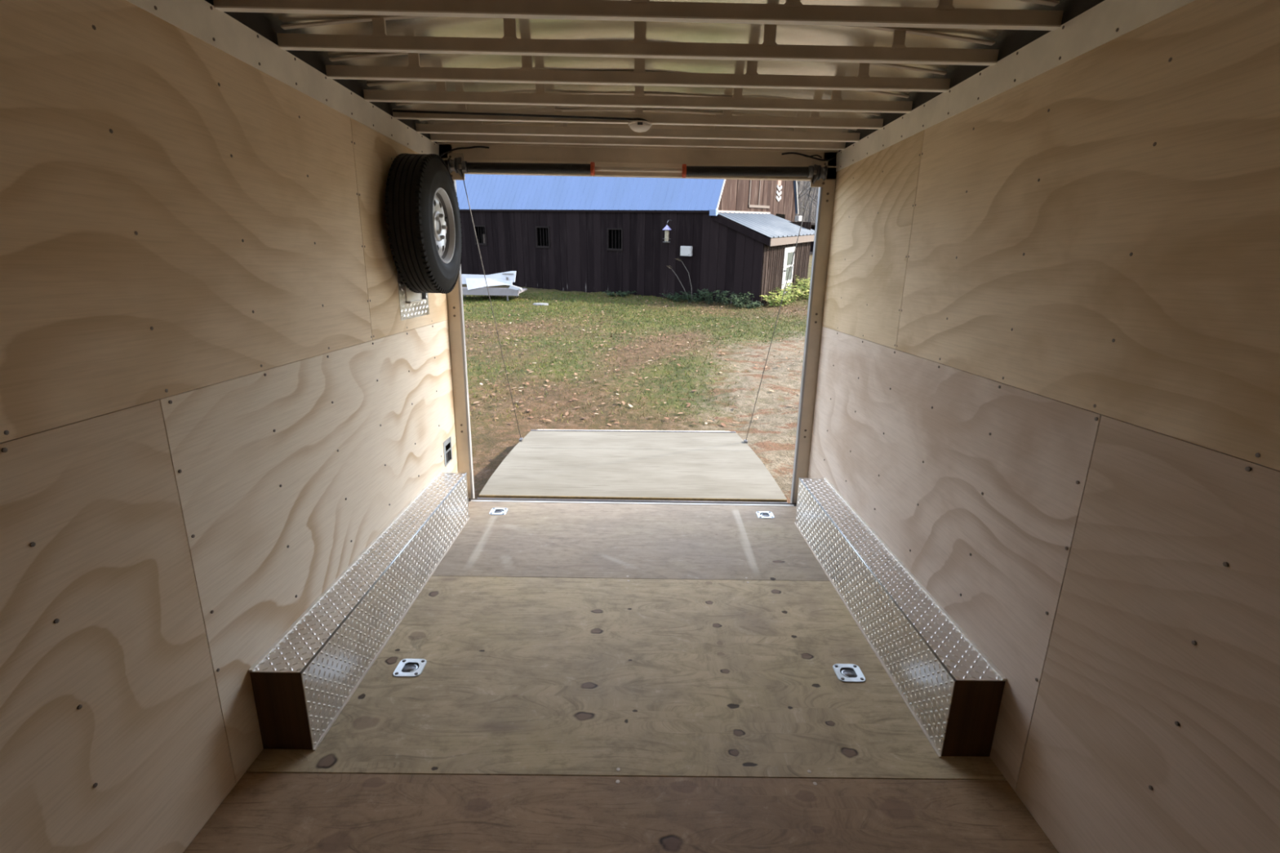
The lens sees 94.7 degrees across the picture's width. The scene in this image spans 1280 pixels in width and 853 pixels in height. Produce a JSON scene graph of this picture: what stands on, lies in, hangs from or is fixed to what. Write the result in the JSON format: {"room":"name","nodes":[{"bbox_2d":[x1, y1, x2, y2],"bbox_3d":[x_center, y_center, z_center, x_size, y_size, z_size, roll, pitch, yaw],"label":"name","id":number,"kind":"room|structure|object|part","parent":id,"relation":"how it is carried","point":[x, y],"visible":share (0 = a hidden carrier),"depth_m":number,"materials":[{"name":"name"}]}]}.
{"room":"cargo space","nodes":[
{"label":"cargo space","id":0,"kind":"room"},
{"bbox_2d":[0,0,457,852],"bbox_3d":[-1.212,0.070,1.091,0.045,2.420,5.560,1,15,-1],"label":"wall","id":1,"kind":"structure","parent":0,"point":[216,395],"depth_m":1.49,"materials":[{"name":"wood"}]},
{"bbox_2d":[126,0,439,155],"bbox_3d":[-1.166,-0.919,0.793,0.016,0.182,5.500,1,15,-1],"label":"trim","id":2,"kind":"structure","parent":1,"relation":"attached to","point":[251,37],"depth_m":1.92,"materials":[{"name":"wood"}]},
{"bbox_2d":[396,270,429,320],"bbox_3d":[-1.142,-0.828,3.094,0.112,0.502,0.415,1,15,-1],"label":"bracket","id":3,"kind":"object","parent":1,"relation":"attached to","point":[412,304],"visible":0.24,"depth_m":3.06,"materials":[{"name":"metal"}]},
{"bbox_2d":[385,153,462,293],"bbox_3d":[-1.080,-1.021,3.001,0.194,0.670,0.670,1,15,-1],"label":"wheel","id":4,"kind":"object","parent":3,"relation":"attached to","point":[423,215],"visible":1,"depth_m":2.78,"materials":[{"name":"rubber"}]},
{"bbox_2d":[443,435,452,466],"bbox_3d":[-1.218,0.155,3.740,0.005,0.155,0.150,1,15,-1],"label":"flush latch","id":5,"kind":"object","parent":1,"relation":"attached to","point":[447,449],"visible":1,"depth_m":3.74,"materials":[{"name":"metal"}]},
{"bbox_2d":[438,144,474,498],"bbox_3d":[-1.170,-0.564,3.752,0.103,2.260,0.040,1,15,-1],"label":"trim","id":6,"kind":"structure","parent":1,"relation":"attached to","point":[455,319],"depth_m":3.81,"materials":[{"name":"wood"}]},
{"bbox_2d":[447,152,465,180],"bbox_3d":[-1.081,-1.517,3.422,0.090,0.145,0.112,1,15,-1],"label":"bracket","id":7,"kind":"object","parent":1,"relation":"attached to","point":[455,159],"visible":0.94,"depth_m":3.44,"materials":[{"name":"metal"}]},
{"bbox_3d":[-1.051,-1.514,3.422,0.006,0.110,0.086,1,15,-1],"label":"bearing plate","id":8,"kind":"part","parent":7,"relation":"part of","materials":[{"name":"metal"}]},
{"bbox_2d":[461,168,520,437],"bbox_3d":[-1.065,-0.695,4.409,0.006,2.073,1.439,1,15,0],"label":"cable","id":9,"kind":"object","parent":7,"relation":"attached to","point":[461,169],"visible":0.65,"depth_m":4.11,"materials":[{"name":"metal"}]},
{"bbox_2d":[457,164,817,174],"bbox_3d":[-0.011,-1.491,3.421,2.150,0.033,0.025,1,15,-1],"label":"rod","id":10,"kind":"object","parent":7,"relation":"attached to","point":[596,168],"visible":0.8,"depth_m":3.41,"materials":[{"name":"metal"}]},
{"bbox_2d":[461,160,595,175],"bbox_3d":[-0.644,-1.500,3.415,0.763,0.074,0.074,1,15,-1],"label":"spring","id":11,"kind":"object","parent":10,"relation":"attached to","point":[466,167],"visible":1,"depth_m":3.39,"materials":[{"name":"black metal"}]},
{"bbox_2d":[681,164,813,177],"bbox_3d":[0.625,-1.482,3.427,0.760,0.079,0.074,1,15,-1],"label":"spring","id":12,"kind":"object","parent":10,"relation":"attached to","point":[688,171],"visible":1,"depth_m":3.40,"materials":[{"name":"black metal"}]},
{"bbox_2d":[440,146,488,156],"bbox_3d":[-1.023,-1.602,3.434,0.289,0.063,0.025,1,15,-1],"label":"wire","id":13,"kind":"object","parent":1,"relation":"attached to","point":[471,147],"visible":1,"depth_m":3.42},
{"bbox_2d":[182,498,1058,852],"bbox_3d":[-0.034,1.236,1.381,2.360,0.061,5.500,1,15,-1],"label":"floor","id":14,"kind":"structure","parent":0,"point":[595,677],"depth_m":2.03,"materials":[{"name":"brown wood"}]},
{"bbox_2d":[248,471,470,751],"bbox_3d":[-1.133,0.660,2.744,0.169,0.302,1.830,1,15,-1],"label":"box","id":15,"kind":"object","parent":14,"relation":"on","point":[302,683],"visible":1,"depth_m":2.20,"materials":[{"name":"aluminium"},{"name":"dark wood"}]},
{"bbox_3d":[-1.134,0.522,2.707,0.163,0.003,1.830,1,15,-1],"label":"plate","id":16,"kind":"part","parent":15,"relation":"part of","materials":[{"name":"metal"}]},
{"bbox_2d":[392,658,426,677],"bbox_3d":[-0.896,0.955,2.301,0.107,0.040,0.107,1,15,-1],"label":"ring","id":17,"kind":"object","parent":14,"relation":"on","point":[406,668],"visible":0.96,"depth_m":2.29,"materials":[{"name":"metal"}]},
{"bbox_2d":[401,663,419,672],"bbox_3d":[-0.896,0.958,2.302,0.067,0.032,0.067,1,15,-1],"label":"cup","id":18,"kind":"object","parent":17,"relation":"on","point":[406,668],"depth_m":2.30,"materials":[{"name":"metal"}]},
{"bbox_2d":[488,507,507,515],"bbox_3d":[-0.904,0.557,3.772,0.107,0.040,0.107,1,15,-1],"label":"ring","id":19,"kind":"object","parent":14,"relation":"on","point":[495,511],"visible":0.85,"depth_m":3.77,"materials":[{"name":"metal"}]},
{"bbox_2d":[755,511,774,518],"bbox_3d":[0.804,0.583,3.795,0.107,0.040,0.107,1,15,-1],"label":"ring","id":20,"kind":"object","parent":14,"relation":"on","point":[761,514],"visible":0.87,"depth_m":3.79,"materials":[{"name":"metal"}]},
{"bbox_2d":[760,513,769,516],"bbox_3d":[0.804,0.586,3.796,0.067,0.032,0.067,1,15,-1],"label":"cup","id":21,"kind":"object","parent":20,"relation":"on","point":[761,514],"depth_m":3.79,"materials":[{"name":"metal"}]},
{"bbox_2d":[832,663,865,682],"bbox_3d":[0.820,0.982,2.318,0.107,0.040,0.107,1,15,-1],"label":"ring","id":22,"kind":"object","parent":14,"relation":"on","point":[845,673],"visible":0.97,"depth_m":2.31,"materials":[{"name":"metal"}]},
{"bbox_2d":[840,668,857,677],"bbox_3d":[0.820,0.985,2.319,0.067,0.032,0.067,1,15,-1],"label":"cup","id":23,"kind":"object","parent":22,"relation":"on","point":[844,673],"depth_m":2.32,"materials":[{"name":"metal"}]},
{"bbox_2d":[794,477,1006,757],"bbox_3d":[1.055,0.695,2.766,0.169,0.302,1.830,1,15,-1],"label":"box","id":24,"kind":"object","parent":14,"relation":"on","point":[953,691],"visible":1,"depth_m":2.22,"materials":[{"name":"metal"}]},
{"bbox_2d":[213,0,1066,150],"bbox_3d":[0.007,-0.983,0.813,2.380,0.143,5.560,1,15,-1],"label":"ceiling","id":25,"kind":"structure","parent":0,"point":[792,74],"depth_m":2.14,"materials":[{"name":"wood"}]},
{"bbox_3d":[-0.839,-1.284,1.898,0.058,0.056,0.018,1,15,-1],"label":"post","id":26,"kind":"part","parent":25,"relation":"part of","materials":[{"name":"wood"}]},
{"bbox_3d":[-0.841,-1.364,2.194,0.058,0.056,0.018,1,15,-1],"label":"post","id":27,"kind":"part","parent":25,"relation":"part of","materials":[{"name":"wood"}]},
{"bbox_3d":[-0.843,-1.446,2.498,0.058,0.056,0.018,1,15,-1],"label":"post","id":28,"kind":"part","parent":25,"relation":"part of","materials":[{"name":"wood"}]},
{"bbox_3d":[-0.844,-1.526,2.796,0.058,0.056,0.018,1,15,-1],"label":"post","id":29,"kind":"part","parent":25,"relation":"part of","materials":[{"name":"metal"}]},
{"bbox_3d":[-0.846,-1.605,3.090,0.058,0.056,0.018,1,15,-1],"label":"post","id":30,"kind":"part","parent":25,"relation":"part of","materials":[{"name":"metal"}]},
{"bbox_3d":[-0.419,-1.290,1.899,0.058,0.084,0.018,1,15,-1],"label":"post","id":31,"kind":"part","parent":25,"relation":"part of","materials":[{"name":"wood"}]},
{"bbox_2d":[392,109,648,121],"bbox_3d":[-0.557,-1.466,2.796,1.216,0.042,0.028,1,15,-1],"label":"wire","id":32,"kind":"object","parent":25,"relation":"attached to","point":[393,110],"visible":0.86,"depth_m":2.79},
{"bbox_3d":[-0.421,-1.370,2.195,0.058,0.084,0.018,1,15,-1],"label":"post","id":33,"kind":"part","parent":25,"relation":"part of","materials":[{"name":"wood"}]},
{"bbox_3d":[-0.422,-1.452,2.499,0.058,0.084,0.018,1,15,-1],"label":"post","id":34,"kind":"part","parent":25,"relation":"part of","materials":[{"name":"wood"}]},
{"bbox_3d":[-0.424,-1.532,2.796,0.058,0.084,0.018,1,15,-1],"label":"post","id":35,"kind":"part","parent":25,"relation":"part of","materials":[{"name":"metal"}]},
{"bbox_3d":[-0.426,-1.612,3.091,0.058,0.084,0.018,1,15,-1],"label":"post","id":36,"kind":"part","parent":25,"relation":"part of","materials":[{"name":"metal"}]},
{"bbox_3d":[-0.003,-1.450,2.502,0.058,0.093,0.018,1,15,-1],"label":"post","id":37,"kind":"part","parent":25,"relation":"part of","materials":[{"name":"wood"}]},
{"bbox_3d":[-0.004,-1.530,2.799,0.058,0.093,0.018,1,15,-1],"label":"post","id":38,"kind":"part","parent":25,"relation":"part of","materials":[{"name":"wood"}]},
{"bbox_3d":[-0.001,-1.368,2.198,0.058,0.093,0.018,1,15,-1],"label":"post","id":39,"kind":"part","parent":25,"relation":"part of","materials":[{"name":"wood"}]},
{"bbox_2d":[627,120,652,132],"bbox_3d":[0.000,-1.430,2.818,0.116,0.038,0.116,1,15,-1],"label":"recessed light","id":40,"kind":"object","parent":25,"relation":"in","point":[638,126],"visible":1,"depth_m":2.78,"materials":[{"name":"white plastic"}]},
{"bbox_3d":[0.001,-1.288,1.901,0.058,0.093,0.018,1,15,-1],"label":"post","id":41,"kind":"part","parent":25,"relation":"part of","materials":[{"name":"wood"}]},
{"bbox_3d":[0.003,-1.210,1.612,0.058,0.093,0.018,1,15,-1],"label":"post","id":42,"kind":"part","parent":25,"relation":"part of","materials":[{"name":"wood"}]},
{"bbox_3d":[0.413,-1.656,3.312,0.058,0.084,0.018,1,15,-1],"label":"post","id":43,"kind":"part","parent":25,"relation":"part of","materials":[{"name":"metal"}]},
{"bbox_3d":[0.414,-1.599,3.099,0.058,0.084,0.018,1,15,-1],"label":"post","id":44,"kind":"part","parent":25,"relation":"part of","materials":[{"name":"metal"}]},
{"bbox_3d":[0.416,-1.519,2.805,0.058,0.084,0.018,1,15,-1],"label":"post","id":45,"kind":"part","parent":25,"relation":"part of","materials":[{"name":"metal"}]},
{"bbox_3d":[0.417,-1.439,2.507,0.058,0.084,0.018,1,15,-1],"label":"post","id":46,"kind":"part","parent":25,"relation":"part of","materials":[{"name":"wood"}]},
{"bbox_3d":[0.419,-1.357,2.203,0.058,0.084,0.018,1,15,-1],"label":"post","id":47,"kind":"part","parent":25,"relation":"part of","materials":[{"name":"wood"}]},
{"bbox_3d":[0.421,-1.277,1.907,0.058,0.084,0.018,1,15,-1],"label":"post","id":48,"kind":"part","parent":25,"relation":"part of","materials":[{"name":"wood"}]},
{"bbox_3d":[0.422,-1.198,1.617,0.058,0.084,0.018,1,15,-1],"label":"post","id":49,"kind":"part","parent":25,"relation":"part of","materials":[{"name":"wood"}]},
{"bbox_3d":[0.834,-1.579,3.107,0.058,0.056,0.018,1,15,-1],"label":"post","id":50,"kind":"part","parent":25,"relation":"part of","materials":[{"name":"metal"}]},
{"bbox_3d":[0.835,-1.499,2.812,0.058,0.056,0.018,1,15,-1],"label":"post","id":51,"kind":"part","parent":25,"relation":"part of","materials":[{"name":"wood"}]},
{"bbox_3d":[0.837,-1.419,2.515,0.058,0.056,0.018,1,15,-1],"label":"post","id":52,"kind":"part","parent":25,"relation":"part of","materials":[{"name":"wood"}]},
{"bbox_3d":[0.839,-1.337,2.211,0.058,0.056,0.018,1,15,-1],"label":"post","id":53,"kind":"part","parent":25,"relation":"part of","materials":[{"name":"wood"}]},
{"bbox_3d":[0.840,-1.257,1.915,0.058,0.056,0.018,1,15,-1],"label":"post","id":54,"kind":"part","parent":25,"relation":"part of","materials":[{"name":"wood"}]},
{"bbox_3d":[0.842,-1.179,1.625,0.058,0.056,0.018,1,15,-1],"label":"post","id":55,"kind":"part","parent":25,"relation":"part of","materials":[{"name":"wood"}]},
{"bbox_2d":[807,0,1279,852],"bbox_3d":[1.186,0.109,1.115,0.045,2.420,5.560,1,15,-1],"label":"wall","id":56,"kind":"structure","parent":0,"point":[1048,375],"depth_m":1.50,"materials":[{"name":"wood"}]},
{"bbox_2d":[471,500,794,506],"bbox_3d":[-0.049,0.521,4.016,2.158,0.058,0.160,1,15,-1],"label":"trim","id":57,"kind":"structure","parent":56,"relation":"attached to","point":[471,500],"depth_m":3.94,"materials":[{"name":"metal"}]},
{"bbox_2d":[477,429,787,502],"bbox_3d":[-0.053,0.272,4.983,2.151,0.071,1.903,1,15,-1],"label":"door","id":58,"kind":"structure","parent":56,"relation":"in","point":[634,465],"depth_m":4.67,"materials":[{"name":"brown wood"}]},
{"bbox_3d":[-0.053,0.301,4.940,2.130,0.036,1.715,1,15,-1],"label":"frame","id":59,"kind":"part","parent":58,"relation":"part of","materials":[{"name":"metal"}]},
{"bbox_2d":[436,124,839,181],"bbox_3d":[-0.009,-1.642,3.477,2.360,0.314,0.072,1,15,-1],"label":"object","id":60,"kind":"structure","parent":56,"relation":"attached to","point":[623,156],"depth_m":3.47,"materials":[{"name":"paint"}]},
{"bbox_2d":[781,151,834,161],"bbox_3d":[0.986,-1.580,3.451,0.312,0.046,0.026,1,15,-1],"label":"wire","id":61,"kind":"object","parent":56,"relation":"attached to","point":[788,153],"visible":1,"depth_m":3.45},
{"bbox_2d":[790,151,836,503],"bbox_3d":[1.111,-0.528,3.774,0.103,2.260,0.040,1,15,-1],"label":"trim","id":62,"kind":"structure","parent":56,"relation":"attached to","point":[825,202],"depth_m":3.73,"materials":[{"name":"wood"}]},
{"bbox_2d":[809,160,827,186],"bbox_3d":[1.059,-1.483,3.443,0.090,0.145,0.112,1,15,-1],"label":"bracket","id":63,"kind":"object","parent":56,"relation":"attached to","point":[820,179],"visible":1,"depth_m":3.47,"materials":[{"name":"metal"}]},
{"bbox_2d":[745,175,814,440],"bbox_3d":[1.001,-0.670,4.459,0.006,2.073,1.499,1,15,-1],"label":"cable","id":64,"kind":"object","parent":63,"relation":"attached to","point":[814,175],"visible":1,"depth_m":4.16,"materials":[{"name":"metal"}]},
{"bbox_3d":[1.029,-1.481,3.443,0.006,0.110,0.086,1,15,-1],"label":"bearing plate","id":65,"kind":"part","parent":63,"relation":"part of","materials":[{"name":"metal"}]},
{"bbox_2d":[835,0,1195,171],"bbox_3d":[1.177,-0.882,0.816,0.016,0.182,5.500,1,15,-1],"label":"trim","id":66,"kind":"structure","parent":56,"relation":"attached to","point":[1086,25],"depth_m":1.83,"materials":[{"name":"wood"}]},
{"label":"outside","id":67,"kind":"structure","parent":0,"visible":0},
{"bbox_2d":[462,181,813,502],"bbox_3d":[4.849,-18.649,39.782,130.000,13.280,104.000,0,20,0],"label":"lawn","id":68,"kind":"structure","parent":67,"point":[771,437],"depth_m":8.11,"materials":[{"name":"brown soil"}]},
{"bbox_2d":[461,271,527,301],"bbox_3d":[-4.399,-4.102,17.184,2.245,0.870,1.210,2,15,3],"label":"boat","id":69,"kind":"object","parent":68,"relation":"on","point":[476,283],"visible":0.78,"depth_m":16.70,"materials":[{"name":"metal"}]},
{"bbox_3d":[-4.498,-4.226,16.759,1.990,0.412,0.066,2,15,3],"label":"tilted panel","id":70,"kind":"part","parent":69,"relation":"part of","materials":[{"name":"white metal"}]},
{"bbox_3d":[-4.274,-4.024,16.677,1.361,0.333,0.132,2,15,3],"label":"folded panel","id":71,"kind":"part","parent":69,"relation":"part of","materials":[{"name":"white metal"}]},
{"bbox_3d":[-4.495,-3.839,16.746,2.120,0.200,0.060,2,20,3],"label":"rail","id":72,"kind":"part","parent":69,"relation":"part of","materials":[{"name":"grey metal"}]},
{"bbox_3d":[-3.522,-3.918,16.639,0.370,0.160,0.060,2,20,3],"label":"corner arm","id":73,"kind":"part","parent":69,"relation":"part of","materials":[{"name":"white metal"}]},
{"bbox_2d":[533,302,548,306],"bbox_3d":[-2.726,-3.329,16.143,0.423,0.103,0.246,1,15,-1],"label":"flat stone","id":74,"kind":"object","parent":68,"relation":"on","point":[535,304],"visible":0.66,"depth_m":16.08,"materials":[{"name":"white stone"}]},
{"bbox_2d":[604,290,637,297],"bbox_3d":[-0.645,-4.046,17.952,1.072,0.200,0.769,3,15,5],"label":"leafy shrub","id":75,"kind":"object","parent":68,"relation":"on","point":[622,294],"visible":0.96,"depth_m":17.89,"materials":[{"name":"green plant"}]},
{"bbox_2d":[455,173,814,306],"bbox_3d":[-2.894,-9.013,23.351,19.493,7.573,8.649,9,17,28],"label":"barn","id":76,"kind":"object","parent":68,"relation":"on","point":[588,234],"visible":0.49,"depth_m":18.23,"materials":[{"name":"blue metal"},{"name":"dark wood"}]},
{"bbox_3d":[-5.316,-8.899,20.529,17.900,2.545,1.517,11,22,27],"label":"roof panel","id":77,"kind":"part","parent":76,"relation":"part of","materials":[{"name":"blue metal"}]},
{"bbox_2d":[662,220,671,243],"bbox_3d":[0.771,-5.600,16.921,0.268,0.648,0.346,1,15,0],"label":"bird feeder","id":78,"kind":"object","parent":76,"relation":"hanging from","point":[666,228],"visible":1,"depth_m":16.87,"materials":[{"name":"purple metal"}]},
{"bbox_2d":[680,245,692,256],"bbox_3d":[1.333,-5.057,16.977,0.348,0.287,0.144,9,17,28],"label":"wall box","id":79,"kind":"object","parent":76,"relation":"attached to","point":[686,251],"visible":1,"depth_m":16.92,"materials":[{"name":"white paint"}]},
{"bbox_3d":[3.903,-7.985,18.967,0.040,1.780,2.040,11,22,27],"label":"loft door trim","id":80,"kind":"part","parent":76,"relation":"part of","materials":[{"name":"wood"}]},
{"bbox_3d":[4.541,-4.781,18.141,0.042,1.430,1.070,11,22,27],"label":"door","id":81,"kind":"part","parent":76,"relation":"part of","materials":[{"name":"white paint"}]},
{"bbox_3d":[4.586,-4.742,18.256,0.010,0.400,0.680,11,22,28],"label":"pane","id":82,"kind":"part","parent":76,"relation":"part of","materials":[{"name":"clear glass"}]},
{"bbox_3d":[4.591,-5.156,18.108,0.010,0.380,0.680,11,22,27],"label":"pane","id":83,"kind":"part","parent":76,"relation":"part of","materials":[{"name":"clear glass"}]},
{"bbox_3d":[-2.005,-10.830,26.045,17.900,2.545,1.517,11,22,27],"label":"roof panel","id":84,"kind":"part","parent":76,"relation":"part of","materials":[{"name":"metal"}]},
{"bbox_2d":[463,295,807,426],"bbox_3d":[-0.083,-2.034,12.123,16.032,1.054,12.245,1,15,0],"label":"fallen leaves","id":85,"kind":"object","parent":68,"relation":"on","point":[532,341],"visible":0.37,"depth_m":9.53,"materials":[{"name":"brown plant"}]},
{"bbox_2d":[659,292,688,302],"bbox_3d":[1.068,-3.798,17.301,0.916,0.286,0.851,11,18,32],"label":"leafy shrub","id":86,"kind":"object","parent":68,"relation":"on","point":[675,298],"visible":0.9,"depth_m":17.25,"materials":[{"name":"green plant"}]},
{"bbox_2d":[667,265,688,299],"bbox_3d":[1.103,-4.163,17.209,0.776,1.020,0.042,9,17,27],"label":"dry stalk","id":87,"kind":"object","parent":68,"relation":"on","point":[669,265],"visible":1,"depth_m":17.16,"materials":[{"name":"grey plant"}]},
{"bbox_2d":[676,258,692,302],"bbox_3d":[1.268,-4.255,17.153,0.603,1.222,0.049,9,17,28],"label":"dry stalk","id":88,"kind":"object","parent":68,"relation":"on","point":[677,259],"visible":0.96,"depth_m":17.07,"materials":[{"name":"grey plant"}]},
{"bbox_2d":[679,290,716,303],"bbox_3d":[1.751,-3.739,16.982,0.988,0.401,0.947,-7,17,-28],"label":"leafy shrub","id":89,"kind":"object","parent":68,"relation":"on","point":[690,295],"visible":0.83,"depth_m":16.97,"materials":[{"name":"green plant"}]},
{"bbox_2d":[697,288,734,305],"bbox_3d":[2.046,-3.672,16.685,1.013,0.467,1.144,-3,16,-13],"label":"leafy shrub","id":90,"kind":"object","parent":68,"relation":"on","point":[707,295],"visible":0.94,"depth_m":16.50,"materials":[{"name":"green plant"}]},
{"bbox_2d":[713,292,754,306],"bbox_3d":[2.675,-3.531,16.344,1.150,0.405,0.886,-11,19,-37],"label":"leafy shrub","id":91,"kind":"object","parent":68,"relation":"on","point":[735,299],"visible":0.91,"depth_m":16.27,"materials":[{"name":"green plant"}]},
{"bbox_2d":[734,300,763,308],"bbox_3d":[2.946,-3.323,16.083,0.867,0.250,0.710,2,15,4],"label":"leafy shrub","id":92,"kind":"object","parent":68,"relation":"on","point":[754,304],"visible":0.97,"depth_m":15.94,"materials":[{"name":"green plant"}]},
{"bbox_2d":[760,290,795,306],"bbox_3d":[3.836,-3.530,16.355,0.885,0.437,0.972,9,17,28],"label":"leafy weed","id":93,"kind":"object","parent":68,"relation":"on","point":[779,299],"visible":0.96,"depth_m":16.37,"materials":[{"name":"green plant"}]},
{"bbox_3d":[3.860,-3.510,16.362,0.753,0.394,0.827,8,16,23],"label":"stem","id":94,"kind":"part","parent":93,"relation":"part of","materials":[{"name":"green plant"}]},
{"bbox_2d":[771,284,804,302],"bbox_3d":[4.237,-3.848,17.129,1.093,0.510,0.970,0,15,-3],"label":"leafy weed","id":95,"kind":"object","parent":68,"relation":"on","point":[796,291],"visible":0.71,"depth_m":16.98,"materials":[{"name":"green plant"}]},
{"bbox_2d":[782,280,810,300],"bbox_3d":[4.790,-4.113,17.752,1.251,0.650,0.938,-2,15,-10],"label":"leafy weed","id":96,"kind":"object","parent":68,"relation":"on","point":[806,290],"visible":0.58,"depth_m":17.68,"materials":[{"name":"green plant"}]},
{"bbox_2d":[790,275,810,295],"bbox_3d":[5.223,-4.419,18.523,1.021,0.632,1.028,-1,15,-7],"label":"leafy weed","id":97,"kind":"object","parent":68,"relation":"on","point":[802,282],"visible":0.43,"depth_m":18.49,"materials":[{"name":"green plant"}]},
{"bbox_2d":[794,180,811,222],"bbox_3d":[13.016,-19.726,47.843,4.504,9.815,4.265,-9,18,-32],"label":"bare tree","id":98,"kind":"object","parent":68,"relation":"on","point":[807,181],"visible":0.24,"depth_m":47.79,"materials":[{"name":"grey plant"}]},
{"bbox_2d":[795,180,818,222],"bbox_3d":[-5.167,-31.151,64.020,91.276,20.346,39.568,0,20,0],"label":"brushwood","id":99,"kind":"object","parent":68,"relation":"on","point":[806,212],"visible":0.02,"depth_m":53.38,"materials":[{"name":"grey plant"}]},
{"bbox_2d":[796,180,817,207],"bbox_3d":[15.114,-20.468,48.828,3.955,10.633,4.968,-1,15,-6],"label":"bare tree","id":100,"kind":"object","parent":68,"relation":"on","point":[810,196],"visible":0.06,"depth_m":49.97,"materials":[{"name":"grey plant"}]},
{"bbox_2d":[797,180,818,222],"bbox_3d":[15.343,-21.672,51.276,3.440,11.200,5.399,0,15,-5],"label":"bare tree","id":101,"kind":"object","parent":68,"relation":"on","point":[815,188],"visible":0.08,"depth_m":52.33,"materials":[{"name":"grey plant"}]},
{"bbox_2d":[798,186,818,222],"bbox_3d":[16.826,-23.473,54.671,5.848,11.482,4.302,7,16,20],"label":"bare tree","id":102,"kind":"object","parent":68,"relation":"on","point":[808,186],"visible":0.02,"depth_m":56.10,"materials":[{"name":"grey plant"}]},
{"bbox_2d":[809,222,815,253],"bbox_3d":[12.553,-11.748,37.243,4.402,2.054,1.617,6,16,19],"label":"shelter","id":103,"kind":"object","parent":68,"relation":"on","point":[813,224],"visible":0.02,"depth_m":37.98,"materials":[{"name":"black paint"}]},
{"bbox_2d":[807,189,817,222],"bbox_3d":[14.489,-18.324,45.104,3.064,8.949,3.823,11,18,32],"label":"bare tree","id":104,"kind":"object","parent":68,"relation":"on","point":[809,207],"visible":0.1,"depth_m":45.82,"materials":[{"name":"grey plant"}]}
]}

